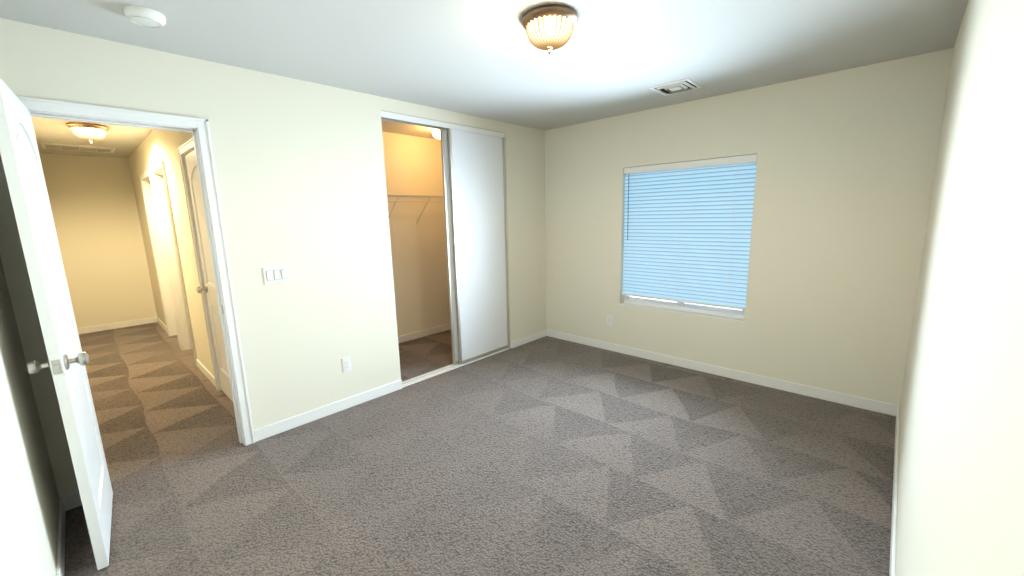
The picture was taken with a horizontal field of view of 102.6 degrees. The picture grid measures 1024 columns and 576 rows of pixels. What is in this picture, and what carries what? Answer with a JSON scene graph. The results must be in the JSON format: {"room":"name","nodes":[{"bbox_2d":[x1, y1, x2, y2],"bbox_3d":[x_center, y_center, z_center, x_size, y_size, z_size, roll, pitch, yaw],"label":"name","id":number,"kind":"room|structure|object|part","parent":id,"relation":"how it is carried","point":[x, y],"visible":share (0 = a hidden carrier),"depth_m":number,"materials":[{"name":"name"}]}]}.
{"room":"empty bedroom","nodes":[
{"label":"empty bedroom","id":0,"kind":"room"},
{"bbox_2d":[0,257,58,575],"bbox_3d":[-3.211,-0.106,2.621,8.490,2.440,0.120,8,14,43],"label":"wall","id":1,"kind":"structure","parent":0,"point":[29,503],"depth_m":1.57,"materials":[{"name":"beige paint"}]},
{"bbox_2d":[56,493,75,575],"bbox_3d":[-1.225,1.308,1.109,3.180,0.085,0.030,8,14,43],"label":"baseboard","id":2,"kind":"structure","parent":1,"relation":"attached to","point":[69,501],"depth_m":1.96,"materials":[{"name":"white paint"}]},
{"bbox_2d":[39,153,156,328],"bbox_3d":[-5.636,-0.665,6.106,0.120,2.440,1.700,8,14,43],"label":"wall","id":3,"kind":"structure","parent":0,"point":[93,204],"depth_m":5.80,"materials":[{"name":"beige paint"}]},
{"bbox_2d":[77,317,155,333],"bbox_3d":[-5.813,0.555,6.002,0.012,0.085,0.900,8,14,43],"label":"baseboard","id":4,"kind":"structure","parent":3,"relation":"attached to","point":[84,330],"depth_m":6.00,"materials":[{"name":"white paint"}]},
{"bbox_2d":[128,129,213,375],"bbox_3d":[-3.644,-0.426,4.483,5.030,2.440,0.120,8,14,43],"label":"wall","id":5,"kind":"structure","parent":0,"point":[155,146],"depth_m":4.00,"materials":[{"name":"beige paint"}]},
{"bbox_2d":[140,169,179,347],"bbox_3d":[-4.332,-0.354,5.142,0.874,2.102,0.141,8,14,43],"label":"trim","id":6,"kind":"structure","parent":5,"relation":"attached to","point":[156,239],"depth_m":5.34,"materials":[{"name":"white paint"}]},
{"bbox_2d":[155,317,167,333],"bbox_3d":[-5.084,0.543,5.965,1.123,0.085,0.012,8,14,43],"label":"baseboard","id":7,"kind":"structure","parent":5,"relation":"attached to","point":[158,320],"depth_m":6.01,"materials":[{"name":"white paint"}]},
{"bbox_2d":[150,160,196,365],"bbox_3d":[-3.640,-0.258,4.498,0.874,2.102,0.141,8,14,43],"label":"trim","id":8,"kind":"structure","parent":5,"relation":"attached to","point":[170,243],"depth_m":4.67,"materials":[{"name":"white paint"}]},
{"bbox_2d":[178,138,221,390],"bbox_3d":[-2.354,-0.077,3.303,0.844,2.102,0.141,8,14,43],"label":"trim","id":9,"kind":"structure","parent":5,"relation":"attached to","point":[185,148],"depth_m":3.48,"materials":[{"name":"white paint"}]},
{"bbox_2d":[196,359,215,386],"bbox_3d":[-3.005,0.834,4.032,0.876,0.085,0.012,8,14,43],"label":"baseboard","id":10,"kind":"structure","parent":5,"relation":"attached to","point":[202,368],"depth_m":4.01,"materials":[{"name":"white paint"}]},
{"bbox_2d":[184,150,232,401],"bbox_3d":[-2.399,-0.041,3.265,0.724,2.022,0.105,8,14,43],"label":"door","id":11,"kind":"structure","parent":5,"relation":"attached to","point":[202,239],"depth_m":3.38,"materials":[{"name":"white paint"}]},
{"bbox_2d":[0,18,545,496],"bbox_3d":[-1.054,-0.314,3.484,0.120,2.440,4.126,8,14,43],"label":"wall","id":12,"kind":"structure","parent":0,"point":[300,174],"depth_m":2.86,"materials":[{"name":"beige paint"}]},
{"bbox_2d":[0,78,112,569],"bbox_3d":[-2.053,0.197,1.873,0.175,2.022,0.700,-11,14,-42],"label":"bedroom door","id":13,"kind":"structure","parent":12,"relation":"in","point":[68,361],"depth_m":1.73,"materials":[{"name":"white paint"}]},
{"bbox_2d":[17,96,254,445],"bbox_3d":[-2.122,0.078,2.395,0.162,2.102,0.809,8,14,43],"label":"door frame","id":14,"kind":"structure","parent":12,"relation":"attached to","point":[198,129],"depth_m":2.50,"materials":[{"name":"white paint"}]},
{"bbox_2d":[262,265,289,284],"bbox_3d":[-1.615,-0.090,2.817,0.012,0.115,0.162,8,14,43],"label":"switch plate","id":15,"kind":"object","parent":12,"relation":"attached to","point":[276,274],"visible":1,"depth_m":2.81,"materials":[{"name":"white plastic"}]},
{"bbox_2d":[254,380,401,441],"bbox_3d":[-1.375,0.935,3.230,0.012,0.085,1.157,8,14,43],"label":"baseboard","id":16,"kind":"structure","parent":12,"relation":"attached to","point":[273,429],"depth_m":3.15,"materials":[{"name":"white paint"}]},
{"bbox_2d":[342,357,351,372],"bbox_3d":[-1.310,0.607,3.252,0.009,0.115,0.070,8,14,43],"label":"outlet","id":17,"kind":"object","parent":12,"relation":"attached to","point":[346,364],"visible":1,"depth_m":3.25,"materials":[{"name":"white plastic"}]},
{"bbox_2d":[381,110,510,387],"bbox_3d":[-0.563,-0.366,3.992,0.096,2.340,1.420,8,14,43],"label":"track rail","id":18,"kind":"object","parent":12,"relation":"attached to","point":[407,119],"visible":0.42,"depth_m":3.79,"materials":[{"name":"silver metal"}]},
{"bbox_2d":[440,127,458,363],"bbox_3d":[-0.379,-0.415,4.212,0.024,2.306,0.720,8,14,43],"label":"sliding closet door","id":19,"kind":"structure","parent":12,"relation":"in","point":[449,235],"depth_m":3.96,"materials":[{"name":"white"}]},
{"bbox_2d":[448,128,509,363],"bbox_3d":[-0.311,-0.418,4.223,0.024,2.306,0.721,8,14,43],"label":"sliding closet door","id":20,"kind":"structure","parent":12,"relation":"in","point":[477,179],"depth_m":4.19,"materials":[{"name":"white wood"}]},
{"bbox_2d":[511,329,547,347],"bbox_3d":[0.209,0.602,4.883,0.012,0.085,0.630,8,14,43],"label":"baseboard","id":21,"kind":"structure","parent":12,"relation":"attached to","point":[543,333],"depth_m":4.87,"materials":[{"name":"white paint"}]},
{"bbox_2d":[382,132,449,335],"bbox_3d":[-1.347,-0.559,4.904,0.120,2.440,2.426,8,14,43],"label":"wall","id":22,"kind":"structure","parent":0,"point":[413,165],"depth_m":5.01,"materials":[{"name":"beige paint"}]},
{"bbox_2d":[387,194,444,224],"bbox_3d":[-1.196,-0.888,4.693,0.317,0.334,2.409,8,14,43],"label":"wire shelf","id":23,"kind":"object","parent":22,"relation":"attached to","point":[404,196],"visible":0.25,"depth_m":4.65,"materials":[{"name":"white metal"}]},
{"bbox_2d":[398,323,450,343],"bbox_3d":[-1.269,0.607,5.065,0.012,0.085,2.426,8,14,43],"label":"baseboard","id":24,"kind":"structure","parent":22,"relation":"attached to","point":[419,334],"depth_m":5.19,"materials":[{"name":"white paint"}]},
{"bbox_2d":[64,322,895,575],"bbox_3d":[-1.672,0.822,4.326,8.810,0.060,4.596,8,14,43],"label":"floor","id":25,"kind":"structure","parent":0,"point":[547,456],"depth_m":2.40,"materials":[{"name":"grey carpet"}]},
{"bbox_2d":[0,0,967,157],"bbox_3d":[-1.734,-1.649,3.887,8.810,0.080,4.596,8,14,43],"label":"ceiling","id":26,"kind":"structure","parent":0,"point":[486,59],"depth_m":2.33,"materials":[{"name":"white paint"}]},
{"bbox_2d":[41,143,115,152],"bbox_3d":[-5.307,-1.714,5.032,0.420,0.014,0.620,8,14,43],"label":"ceiling vent","id":27,"kind":"object","parent":26,"relation":"in","point":[76,147],"visible":1,"depth_m":5.00,"materials":[{"name":"white plastic"}]},
{"bbox_2d":[66,122,108,143],"bbox_3d":[-4.054,-1.470,3.937,0.294,0.175,0.294,8,14,43],"label":"light","id":28,"kind":"object","parent":26,"relation":"attached to","point":[90,134],"depth_m":3.86,"materials":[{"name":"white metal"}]},
{"bbox_3d":[-4.055,-1.536,3.925,0.294,0.040,0.294,8,14,43],"label":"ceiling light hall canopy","id":29,"kind":"part","parent":28,"relation":"part of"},
{"bbox_2d":[123,5,165,27],"bbox_3d":[-1.671,-1.232,1.870,0.147,0.039,0.147,8,14,43],"label":"smoke detector","id":30,"kind":"object","parent":26,"relation":"attached to","point":[145,17],"visible":1,"depth_m":1.84,"materials":[{"name":"white plastic"}]},
{"bbox_2d":[432,128,440,138],"bbox_3d":[-0.775,-1.670,4.436,0.176,0.117,0.176,8,14,43],"label":"closet ceiling light","id":31,"kind":"object","parent":26,"relation":"attached to","point":[436,133],"visible":0.52,"depth_m":4.37,"materials":[{"name":"white glass"}]},
{"bbox_2d":[521,4,577,54],"bbox_3d":[0.186,-1.238,2.021,0.279,0.170,0.279,8,14,43],"label":"light","id":32,"kind":"object","parent":26,"relation":"attached to","point":[549,33],"depth_m":1.94,"materials":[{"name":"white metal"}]},
{"bbox_3d":[0.184,-1.302,2.010,0.279,0.040,0.279,8,14,43],"label":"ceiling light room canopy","id":33,"kind":"part","parent":32,"relation":"part of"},
{"bbox_2d":[649,78,702,95],"bbox_3d":[1.271,-1.551,3.186,0.300,0.016,0.300,8,14,43],"label":"ceiling vent","id":34,"kind":"object","parent":26,"relation":"in","point":[679,86],"visible":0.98,"depth_m":3.16,"materials":[{"name":"white plastic"}]},
{"bbox_2d":[544,48,953,405],"bbox_3d":[1.189,-0.513,4.287,4.660,2.440,0.150,8,14,43],"label":"wall","id":35,"kind":"structure","parent":0,"point":[845,168],"depth_m":3.21,"materials":[{"name":"beige paint"}]},
{"bbox_2d":[607,315,612,325],"bbox_3d":[1.065,0.352,4.468,0.070,0.115,0.009,8,14,43],"label":"outlet","id":36,"kind":"object","parent":35,"relation":"attached to","point":[610,320],"visible":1,"depth_m":4.46,"materials":[{"name":"white plastic"}]},
{"bbox_2d":[620,162,756,321],"bbox_3d":[1.610,-0.465,3.883,1.190,1.405,0.135,8,14,43],"label":"window","id":37,"kind":"structure","parent":35,"relation":"in","point":[690,313],"depth_m":3.94,"materials":[{"name":"white paint"}]},
{"bbox_2d":[622,154,756,309],"bbox_3d":[1.585,-0.508,3.849,1.182,1.298,0.084,8,14,43],"label":"window blind","id":38,"kind":"object","parent":37,"relation":"attached to","point":[687,235],"visible":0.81,"depth_m":3.79,"materials":[{"name":"white plastic"}]},
{"bbox_2d":[548,330,894,414],"bbox_3d":[1.585,0.717,4.042,3.180,0.085,0.012,8,14,43],"label":"baseboard","id":39,"kind":"structure","parent":35,"relation":"attached to","point":[846,399],"depth_m":3.62,"materials":[{"name":"white paint"}]},
{"bbox_2d":[895,0,1023,575],"bbox_3d":[1.338,0.035,1.179,0.120,2.440,4.246,8,14,43],"label":"wall","id":40,"kind":"structure","parent":0,"point":[960,504],"depth_m":0.85,"materials":[{"name":"beige paint"}]},
{"bbox_2d":[889,405,899,575],"bbox_3d":[1.360,1.179,1.472,0.012,0.085,4.126,8,14,43],"label":"baseboard","id":41,"kind":"structure","parent":40,"relation":"attached to","point":[895,408],"depth_m":2.03,"materials":[{"name":"white paint"}]},
{"label":"outside","id":42,"kind":"structure","parent":0,"visible":0},
{"bbox_2d":[630,296,738,309],"bbox_3d":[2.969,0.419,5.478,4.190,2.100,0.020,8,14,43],"label":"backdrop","id":43,"kind":"structure","parent":42,"point":[674,301],"depth_m":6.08,"materials":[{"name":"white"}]}
]}

